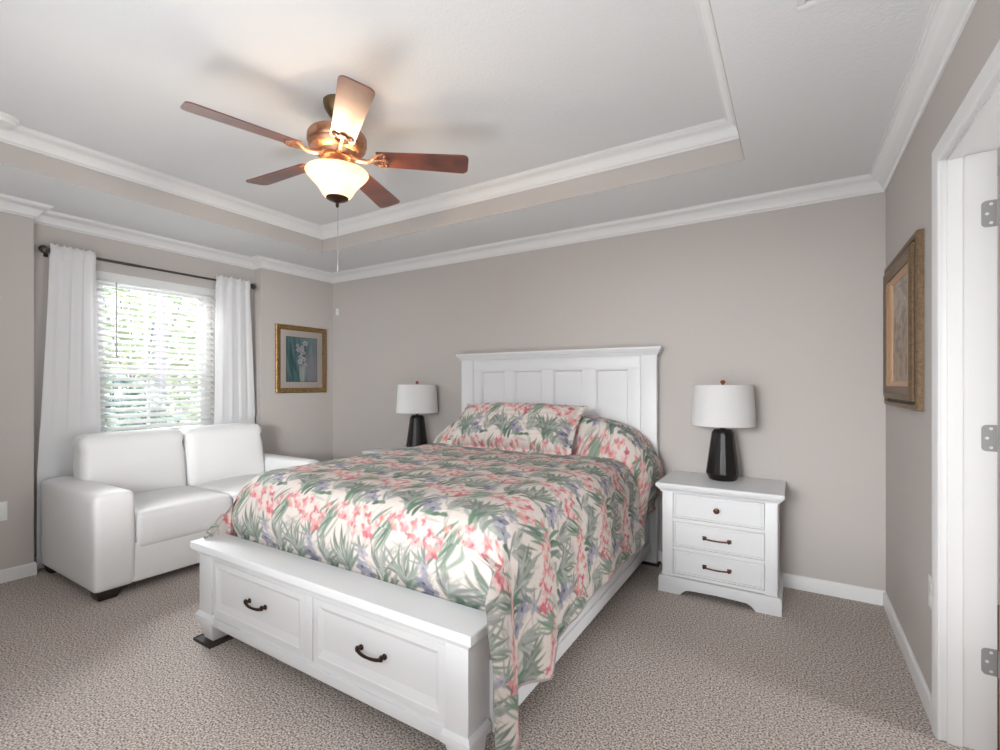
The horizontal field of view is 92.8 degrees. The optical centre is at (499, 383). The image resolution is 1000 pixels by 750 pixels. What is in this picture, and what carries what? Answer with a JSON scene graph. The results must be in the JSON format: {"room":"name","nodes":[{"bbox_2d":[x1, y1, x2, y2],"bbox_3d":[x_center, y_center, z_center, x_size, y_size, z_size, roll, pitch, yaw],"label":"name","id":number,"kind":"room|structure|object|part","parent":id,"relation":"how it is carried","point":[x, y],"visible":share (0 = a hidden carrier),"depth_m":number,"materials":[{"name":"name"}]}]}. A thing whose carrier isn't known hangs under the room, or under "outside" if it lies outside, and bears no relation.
{"room":"bedroom","nodes":[
{"label":"bedroom","id":0,"kind":"room"},
{"bbox_2d":[0,211,332,569],"bbox_3d":[-2.929,0.040,3.648,0.282,2.440,3.770,0,0,32],"label":"wall","id":1,"kind":"structure","parent":0,"point":[300,425],"depth_m":3.40,"materials":[{"name":"grey paint"}]},
{"bbox_2d":[0,501,6,520],"bbox_3d":[-3.159,0.808,3.000,0.008,0.120,0.076,0,0,32],"label":"wall outlet","id":2,"kind":"object","parent":1,"relation":"attached to","point":[3,505],"visible":1,"depth_m":3.02,"materials":[{"name":"white plastic"}]},
{"bbox_2d":[0,556,36,583],"bbox_3d":[-2.855,1.218,3.603,0.135,0.083,3.770,0,0,32],"label":"baseboard","id":3,"kind":"structure","parent":1,"relation":"attached to","point":[30,569],"depth_m":3.07,"materials":[{"name":"white paint"}]},
{"bbox_2d":[38,245,255,288],"bbox_3d":[-2.720,-0.908,3.841,0.114,0.070,1.506,0,0,32],"label":"curtain rod","id":4,"kind":"object","parent":1,"relation":"attached to","point":[44,249],"visible":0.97,"depth_m":3.64,"materials":[{"name":"grey metal"}]},
{"bbox_2d":[37,243,100,569],"bbox_3d":[-2.999,0.143,3.330,0.032,2.204,0.352,0,0,32],"label":"curtain","id":5,"kind":"object","parent":4,"relation":"hanging from","point":[71,407],"visible":0.69,"depth_m":3.31,"materials":[{"name":"white fabric"}]},
{"bbox_2d":[214,275,254,423],"bbox_3d":[-2.393,0.143,4.312,0.032,2.204,0.382,0,0,32],"label":"curtain","id":6,"kind":"object","parent":4,"relation":"hanging from","point":[234,374],"visible":0.69,"depth_m":4.29,"materials":[{"name":"white fabric"}]},
{"bbox_2d":[96,280,210,431],"bbox_3d":[-2.818,-0.179,3.915,0.190,1.322,0.900,0,0,32],"label":"window","id":7,"kind":"structure","parent":1,"relation":"in","point":[97,286],"depth_m":4.07,"materials":[{"name":"white plastic"}]},
{"bbox_3d":[-2.877,-0.432,3.951,0.030,0.724,0.768,0,0,32],"label":"sash","id":8,"kind":"part","parent":7,"relation":"part of","materials":[{"name":"white plastic"}]},
{"bbox_3d":[-2.848,0.151,3.933,0.030,0.526,0.768,0,0,32],"label":"sash","id":9,"kind":"part","parent":7,"relation":"part of","materials":[{"name":"white plastic"}]},
{"bbox_2d":[96,270,214,431],"bbox_3d":[-2.781,-0.218,3.892,0.074,1.241,0.852,0,0,32],"label":"window blind","id":10,"kind":"object","parent":7,"relation":"attached to","point":[100,275],"visible":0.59,"depth_m":3.85,"materials":[{"name":"white plastic"}]},
{"bbox_2d":[275,323,326,392],"bbox_3d":[-2.011,-0.245,4.843,0.023,0.674,0.583,0,0,32],"label":"framed picture","id":11,"kind":"object","parent":1,"relation":"attached to","point":[300,351],"visible":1,"depth_m":4.83,"materials":[{"name":"gold metal"}]},
{"bbox_2d":[286,336,316,381],"bbox_3d":[-2.016,-0.245,4.846,0.001,0.454,0.363,0,0,32],"label":"print","id":12,"kind":"object","parent":11,"relation":"attached to","point":[301,353],"depth_m":4.84},
{"bbox_2d":[0,0,744,252],"bbox_3d":[-0.807,-1.283,2.342,3.395,0.204,2.484,0,0,32],"label":"wall","id":13,"kind":"structure","parent":0,"point":[730,151],"depth_m":3.06,"materials":[{"name":"grey paint"}]},
{"bbox_2d":[0,0,738,239],"bbox_3d":[-0.807,-1.340,2.342,3.387,0.090,2.476,0,0,32],"label":"trim","id":14,"kind":"structure","parent":13,"relation":"attached to","point":[722,130],"depth_m":2.98,"materials":[{"name":"white paint"}]},
{"bbox_2d":[0,0,976,282],"bbox_3d":[-0.857,-1.135,2.369,4.833,0.090,3.770,0,0,32],"label":"trim","id":15,"kind":"structure","parent":13,"relation":"attached to","point":[945,21],"depth_m":3.10,"materials":[{"name":"white paint"}]},
{"bbox_2d":[0,0,931,272],"bbox_3d":[-0.881,-1.343,2.348,5.133,0.325,4.110,0,0,32],"label":"ceiling","id":16,"kind":"structure","parent":0,"point":[510,87],"depth_m":2.20,"materials":[{"name":"white paint"}]},
{"bbox_2d":[0,111,19,129],"bbox_3d":[-2.596,-1.365,2.467,0.150,0.041,0.150,0,0,32],"label":"smoke detector","id":17,"kind":"object","parent":16,"relation":"attached to","point":[8,122],"visible":1,"depth_m":2.47,"materials":[{"name":"white plastic"}]},
{"bbox_2d":[180,75,468,271],"bbox_3d":[-0.836,-0.965,2.350,1.207,0.840,1.246,0,0,32],"label":"ceiling fan","id":18,"kind":"object","parent":16,"relation":"hanging from","point":[339,143],"visible":1,"depth_m":2.26,"materials":[{"name":"brown wood"}]},
{"bbox_3d":[-1.101,-1.112,2.051,0.453,0.035,0.136,0,0,-43],"label":"blade","id":19,"kind":"part","parent":18,"relation":"part of","materials":[{"name":"brown wood"}]},
{"bbox_3d":[-1.167,-1.112,2.529,0.457,0.035,0.142,0,0,32],"label":"blade","id":20,"kind":"part","parent":18,"relation":"part of","materials":[{"name":"brown wood"}]},
{"bbox_3d":[-0.799,-0.973,2.336,0.298,0.126,0.298,0,0,32],"label":"lamp shade","id":21,"kind":"part","parent":18,"relation":"part of","materials":[{"name":"beige glass"}]},
{"bbox_3d":[-0.621,-1.112,1.960,0.136,0.035,0.453,0,0,-25],"label":"blade","id":22,"kind":"part","parent":18,"relation":"part of","materials":[{"name":"brown wood"}]},
{"bbox_3d":[-0.721,-1.112,2.744,0.136,0.035,0.453,0,0,11],"label":"blade","id":23,"kind":"part","parent":18,"relation":"part of","materials":[{"name":"brown wood"}]},
{"bbox_3d":[-0.386,-1.112,2.389,0.453,0.035,0.136,0,0,-7],"label":"blade","id":24,"kind":"part","parent":18,"relation":"part of","materials":[{"name":"brown wood"}]},
{"bbox_2d":[797,0,830,11],"bbox_3d":[0.985,-1.175,1.290,0.304,0.010,0.306,0,0,32],"label":"ceiling vent","id":25,"kind":"object","parent":16,"relation":"in","point":[801,4],"visible":1,"depth_m":1.47,"materials":[{"name":"white paint"}]},
{"bbox_2d":[0,563,998,749],"bbox_3d":[0.909,1.320,1.425,9.150,0.120,4.420,0,0,32],"label":"floor","id":26,"kind":"structure","parent":0,"point":[654,669],"depth_m":2.00,"materials":[{"name":"carpet"}]},
{"bbox_2d":[40,423,318,601],"bbox_3d":[-2.291,0.800,3.594,0.925,0.919,1.544,0,0,32],"label":"sofa","id":27,"kind":"object","parent":26,"relation":"on","point":[132,505],"visible":0.77,"depth_m":3.15,"materials":[{"name":"white leather"}]},
{"bbox_3d":[-2.988,1.228,3.212,0.118,0.064,0.118,0,0,32],"label":"leg","id":28,"kind":"part","parent":27,"relation":"part of","materials":[{"name":"black wood"}]},
{"bbox_3d":[-2.639,0.921,3.028,0.923,0.574,0.216,0,0,32],"label":"armrest","id":29,"kind":"part","parent":27,"relation":"part of","materials":[{"name":"white leather"}]},
{"bbox_3d":[-2.328,1.228,2.805,0.118,0.064,0.118,0,0,32],"label":"leg","id":30,"kind":"part","parent":27,"relation":"part of","materials":[{"name":"black wood"}]},
{"bbox_2d":[72,428,185,493],"bbox_3d":[-2.649,0.578,3.433,0.277,0.474,0.634,0,0,32],"label":"cushion","id":31,"kind":"object","parent":27,"relation":"on","point":[143,460],"depth_m":3.34,"materials":[{"name":"white leather"}]},
{"bbox_2d":[134,485,231,545],"bbox_3d":[-2.370,0.894,3.333,0.785,0.263,0.590,0,0,32],"label":"seat cushion","id":32,"kind":"object","parent":27,"relation":"on","point":[164,515],"depth_m":3.13,"materials":[{"name":"white leather"}]},
{"bbox_2d":[179,423,263,486],"bbox_3d":[-2.316,0.578,3.973,0.277,0.474,0.629,0,0,32],"label":"cushion","id":33,"kind":"object","parent":27,"relation":"on","point":[214,452],"depth_m":3.85,"materials":[{"name":"white leather"}]},
{"bbox_2d":[196,474,258,504],"bbox_3d":[-2.059,0.894,3.836,0.785,0.263,0.590,0,0,32],"label":"seat cushion","id":34,"kind":"object","parent":27,"relation":"on","point":[231,485],"depth_m":3.69,"materials":[{"name":"white leather"}]},
{"bbox_3d":[-1.924,0.921,4.186,0.923,0.574,0.152,0,0,32],"label":"armrest","id":35,"kind":"part","parent":27,"relation":"part of","materials":[{"name":"white leather"}]},
{"bbox_2d":[193,633,233,648],"bbox_3d":[-1.403,1.253,2.362,0.156,0.014,0.150,0,0,32],"label":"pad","id":36,"kind":"object","parent":26,"relation":"on","point":[201,639],"visible":0.41,"depth_m":2.32,"materials":[{"name":"grey rubber"}]},
{"bbox_2d":[362,445,406,453],"bbox_3d":[-0.822,0.930,4.267,0.676,0.660,0.467,0,0,32],"label":"nightstand","id":37,"kind":"object","parent":26,"relation":"on","point":[397,446],"visible":0.02,"depth_m":4.34,"materials":[{"name":"white paint"}]},
{"bbox_2d":[396,381,437,447],"bbox_3d":[-0.751,0.288,4.313,0.374,0.624,0.374,0,0,32],"label":"table lamp","id":38,"kind":"object","parent":37,"relation":"on","point":[417,399],"visible":0.89,"depth_m":4.19,"materials":[{"name":"white fabric"}]},
{"bbox_3d":[-0.751,0.134,4.313,0.374,0.252,0.374,0,0,32],"label":"lamp shade","id":39,"kind":"part","parent":38,"relation":"part of","materials":[{"name":"white fabric"}]},
{"bbox_2d":[189,346,663,749],"bbox_3d":[-0.192,0.495,2.837,1.760,1.510,2.245,0,0,32],"label":"bed","id":40,"kind":"object","parent":26,"relation":"on","point":[422,660],"visible":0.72,"depth_m":1.97,"materials":[{"name":"white paint"}]},
{"bbox_3d":[-1.091,0.981,2.109,0.142,0.026,0.035,0,0,32],"label":"handle","id":41,"kind":"part","parent":40,"relation":"part of","materials":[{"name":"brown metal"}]},
{"bbox_3d":[-1.079,0.983,2.136,0.696,0.251,0.045,0,0,32],"label":"drawer","id":42,"kind":"part","parent":40,"relation":"part of","materials":[{"name":"white paint"}]},
{"bbox_3d":[-0.760,1.000,1.980,1.631,0.349,0.126,0,0,32],"label":"footboard","id":43,"kind":"part","parent":40,"relation":"part of","materials":[{"name":"white paint"}]},
{"bbox_3d":[-0.474,0.981,1.729,0.142,0.026,0.035,0,0,32],"label":"handle","id":44,"kind":"part","parent":40,"relation":"part of","materials":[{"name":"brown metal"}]},
{"bbox_3d":[-0.451,0.983,1.748,0.672,0.251,0.045,0,0,32],"label":"drawer","id":45,"kind":"part","parent":40,"relation":"part of","materials":[{"name":"white paint"}]},
{"bbox_3d":[-0.053,0.264,4.030,0.246,0.752,0.027,0,0,32],"label":"panel","id":46,"kind":"part","parent":40,"relation":"part of","materials":[{"name":"white paint"}]},
{"bbox_3d":[0.232,0.264,3.853,0.261,0.752,0.027,0,0,32],"label":"panel","id":47,"kind":"part","parent":40,"relation":"part of","materials":[{"name":"white paint"}]},
{"bbox_3d":[0.389,0.523,3.763,1.674,1.450,0.060,0,0,32],"label":"headboard","id":48,"kind":"part","parent":40,"relation":"part of","materials":[{"name":"white paint"}]},
{"bbox_3d":[0.527,0.264,3.671,0.258,0.752,0.027,0,0,32],"label":"panel","id":49,"kind":"part","parent":40,"relation":"part of","materials":[{"name":"white paint"}]},
{"bbox_3d":[0.502,1.050,2.467,0.042,0.240,2.034,0,0,32],"label":"rail","id":50,"kind":"part","parent":40,"relation":"part of","materials":[{"name":"white paint"}]},
{"bbox_3d":[0.822,0.264,3.489,0.256,0.752,0.027,0,0,32],"label":"panel","id":51,"kind":"part","parent":40,"relation":"part of","materials":[{"name":"white paint"}]},
{"bbox_2d":[641,561,660,566],"bbox_3d":[1.046,1.254,3.342,0.150,0.012,0.086,0,0,32],"label":"pad","id":52,"kind":"object","parent":26,"relation":"on","point":[642,562],"visible":0.51,"depth_m":3.30,"materials":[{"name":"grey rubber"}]},
{"bbox_2d":[655,470,785,616],"bbox_3d":[1.357,0.930,2.921,0.676,0.660,0.467,0,0,32],"label":"nightstand","id":53,"kind":"object","parent":26,"relation":"on","point":[720,533],"visible":1,"depth_m":2.75,"materials":[{"name":"white paint"}]},
{"bbox_3d":[1.246,1.071,2.741,0.154,0.020,0.032,0,0,32],"label":"handle","id":54,"kind":"part","parent":53,"relation":"part of","materials":[{"name":"brown metal"}]},
{"bbox_3d":[1.246,0.904,2.741,0.154,0.020,0.032,0,0,32],"label":"handle","id":55,"kind":"part","parent":53,"relation":"part of","materials":[{"name":"brown metal"}]},
{"bbox_3d":[1.259,1.071,2.761,0.482,0.138,0.022,0,0,32],"label":"drawer","id":56,"kind":"part","parent":53,"relation":"part of","materials":[{"name":"white paint"}]},
{"bbox_3d":[1.259,0.904,2.761,0.482,0.144,0.022,0,0,32],"label":"drawer","id":57,"kind":"part","parent":53,"relation":"part of","materials":[{"name":"white paint"}]},
{"bbox_3d":[1.259,0.734,2.761,0.482,0.144,0.022,0,0,32],"label":"drawer","id":58,"kind":"part","parent":53,"relation":"part of","materials":[{"name":"white paint"}]},
{"bbox_2d":[691,380,756,481],"bbox_3d":[1.398,0.288,2.986,0.374,0.624,0.374,0,0,32],"label":"table lamp","id":59,"kind":"object","parent":53,"relation":"on","point":[722,406],"visible":1,"depth_m":2.89,"materials":[{"name":"white fabric"}]},
{"bbox_3d":[1.398,0.134,2.986,0.374,0.252,0.374,0,0,32],"label":"lamp shade","id":60,"kind":"part","parent":59,"relation":"part of","materials":[{"name":"white fabric"}]},
{"bbox_2d":[333,192,885,590],"bbox_3d":[0.214,0.040,4.005,5.011,2.440,0.140,0,0,32],"label":"wall","id":61,"kind":"structure","parent":0,"point":[787,303],"depth_m":3.16,"materials":[{"name":"grey paint"}]},
{"bbox_2d":[659,550,885,605],"bbox_3d":[0.182,1.218,3.935,4.711,0.083,0.013,0,0,32],"label":"baseboard","id":62,"kind":"structure","parent":61,"relation":"attached to","point":[841,590],"depth_m":2.82,"materials":[{"name":"white paint"}]},
{"bbox_2d":[886,0,999,694],"bbox_3d":[1.259,0.040,1.062,0.140,2.440,3.770,0,0,32],"label":"wall","id":63,"kind":"structure","parent":0,"point":[909,191],"depth_m":1.98,"materials":[{"name":"grey paint"}]},
{"bbox_2d":[883,229,923,411],"bbox_3d":[1.882,-0.254,2.243,0.039,0.730,0.785,0,0,32],"label":"framed painting","id":64,"kind":"object","parent":63,"relation":"attached to","point":[903,278],"visible":1,"depth_m":2.11,"materials":[{"name":"brown weathered wood"},{"name":"tan mat"},{"name":"painted canvas"}]},
{"bbox_3d":[1.882,-0.254,2.243,0.039,0.654,0.685,0,0,32],"label":"moulding","id":65,"kind":"part","parent":64,"relation":"part of","materials":[{"name":"brown wood"}]},
{"bbox_2d":[883,592,931,726],"bbox_3d":[1.882,1.218,2.217,0.013,0.083,1.122,0,0,32],"label":"baseboard","id":66,"kind":"structure","parent":63,"relation":"attached to","point":[924,693],"depth_m":2.08,"materials":[{"name":"white paint"}]},
{"bbox_2d":[928,574,931,609],"bbox_3d":[1.620,0.787,1.787,0.008,0.120,0.076,0,0,32],"label":"wall outlet","id":67,"kind":"object","parent":63,"relation":"attached to","point":[929,575],"visible":0.6,"depth_m":1.80,"materials":[{"name":"white plastic"}]},
{"bbox_2d":[929,581,931,604],"bbox_3d":[1.620,0.787,1.787,0.008,0.078,0.034,0,0,32],"label":"socket","id":68,"kind":"object","parent":67,"relation":"attached to","point":[930,582],"depth_m":1.78,"materials":[{"name":"white plastic"}]},
{"bbox_2d":[932,40,999,740],"bbox_3d":[1.329,0.208,1.325,0.018,2.104,0.956,0,0,32],"label":"trim","id":69,"kind":"structure","parent":63,"relation":"attached to","point":[990,70],"depth_m":1.68,"materials":[{"name":"white paint"}]},
{"bbox_2d":[942,73,999,749],"bbox_3d":[1.396,0.228,1.284,0.144,2.064,0.876,0,0,32],"label":"trim","id":70,"kind":"structure","parent":63,"relation":"attached to","point":[969,166],"depth_m":1.65,"materials":[{"name":"white paint"}]},
{"bbox_2d":[981,154,999,749],"bbox_3d":[2.006,0.234,1.403,0.848,2.028,0.038,0,0,32],"label":"door","id":71,"kind":"structure","parent":63,"relation":"in","point":[988,208],"depth_m":1.61,"materials":[{"name":"white paint"}]},
{"bbox_2d":[997,147,999,604],"bbox_3d":[3.387,-0.010,0.553,4.017,2.540,3.300,0,0,32],"label":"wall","id":72,"kind":"structure","parent":0,"point":[998,149],"depth_m":2.71,"materials":[{"name":"grey paint"}]},
{"label":"outside","id":73,"kind":"structure","parent":0,"visible":0},
{"bbox_3d":[-6.582,1.685,7.003,9.440,0.050,13.000,0,0,32],"label":"garden","id":74,"kind":"object","parent":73,"visible":0},
{"bbox_2d":[105,368,191,431],"bbox_3d":[-4.134,0.750,4.929,1.727,1.868,1.658,0,0,32],"label":"shrub","id":75,"kind":"object","parent":74,"relation":"on","point":[106,394],"visible":0.07,"depth_m":4.95,"materials":[{"name":"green plant"}]},
{"bbox_3d":[-4.098,0.875,5.068,0.758,1.618,0.527,0,0,7],"label":"stem","id":76,"kind":"part","parent":75,"relation":"part of","materials":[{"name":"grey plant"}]},
{"bbox_2d":[103,287,198,431],"bbox_3d":[-6.097,-1.099,8.009,4.454,5.562,4.536,0,0,32],"label":"tree","id":77,"kind":"object","parent":74,"relation":"on","point":[118,289],"visible":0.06,"depth_m":7.43,"materials":[{"name":"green plant"}]},
{"bbox_2d":[154,294,165,427],"bbox_3d":[-4.539,-0.140,6.353,0.140,3.600,0.140,0,0,32],"label":"post","id":78,"kind":"object","parent":74,"relation":"on","point":[158,295],"visible":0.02,"depth_m":6.31,"materials":[{"name":"white wood"}]},
{"bbox_2d":[173,398,198,426],"bbox_3d":[-3.500,0.761,6.346,1.494,1.846,1.522,0,0,-29],"label":"shrub","id":79,"kind":"object","parent":74,"relation":"on","point":[189,398],"visible":0.02,"depth_m":5.97,"materials":[{"name":"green plant"}]},
{"bbox_3d":[-0.158,0.730,2.913,1.520,0.410,1.930,0,0,32],"label":"mattress","id":80,"kind":"object","parent":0,"visible":0},
{"bbox_2d":[204,415,663,749],"bbox_3d":[-0.209,0.714,2.835,1.827,0.975,2.159,0,0,32],"label":"bedspread","id":81,"kind":"object","parent":80,"relation":"on","point":[551,531],"visible":0.92,"depth_m":2.05,"materials":[{"name":"fabric"}]},
{"bbox_2d":[445,402,586,455],"bbox_3d":[0.075,0.316,3.425,1.048,0.358,0.304,0,0,32],"label":"pillow sham","id":82,"kind":"object","parent":81,"relation":"on","point":[541,428],"visible":0.97,"depth_m":3.28,"materials":[{"name":"fabric"}]}
]}

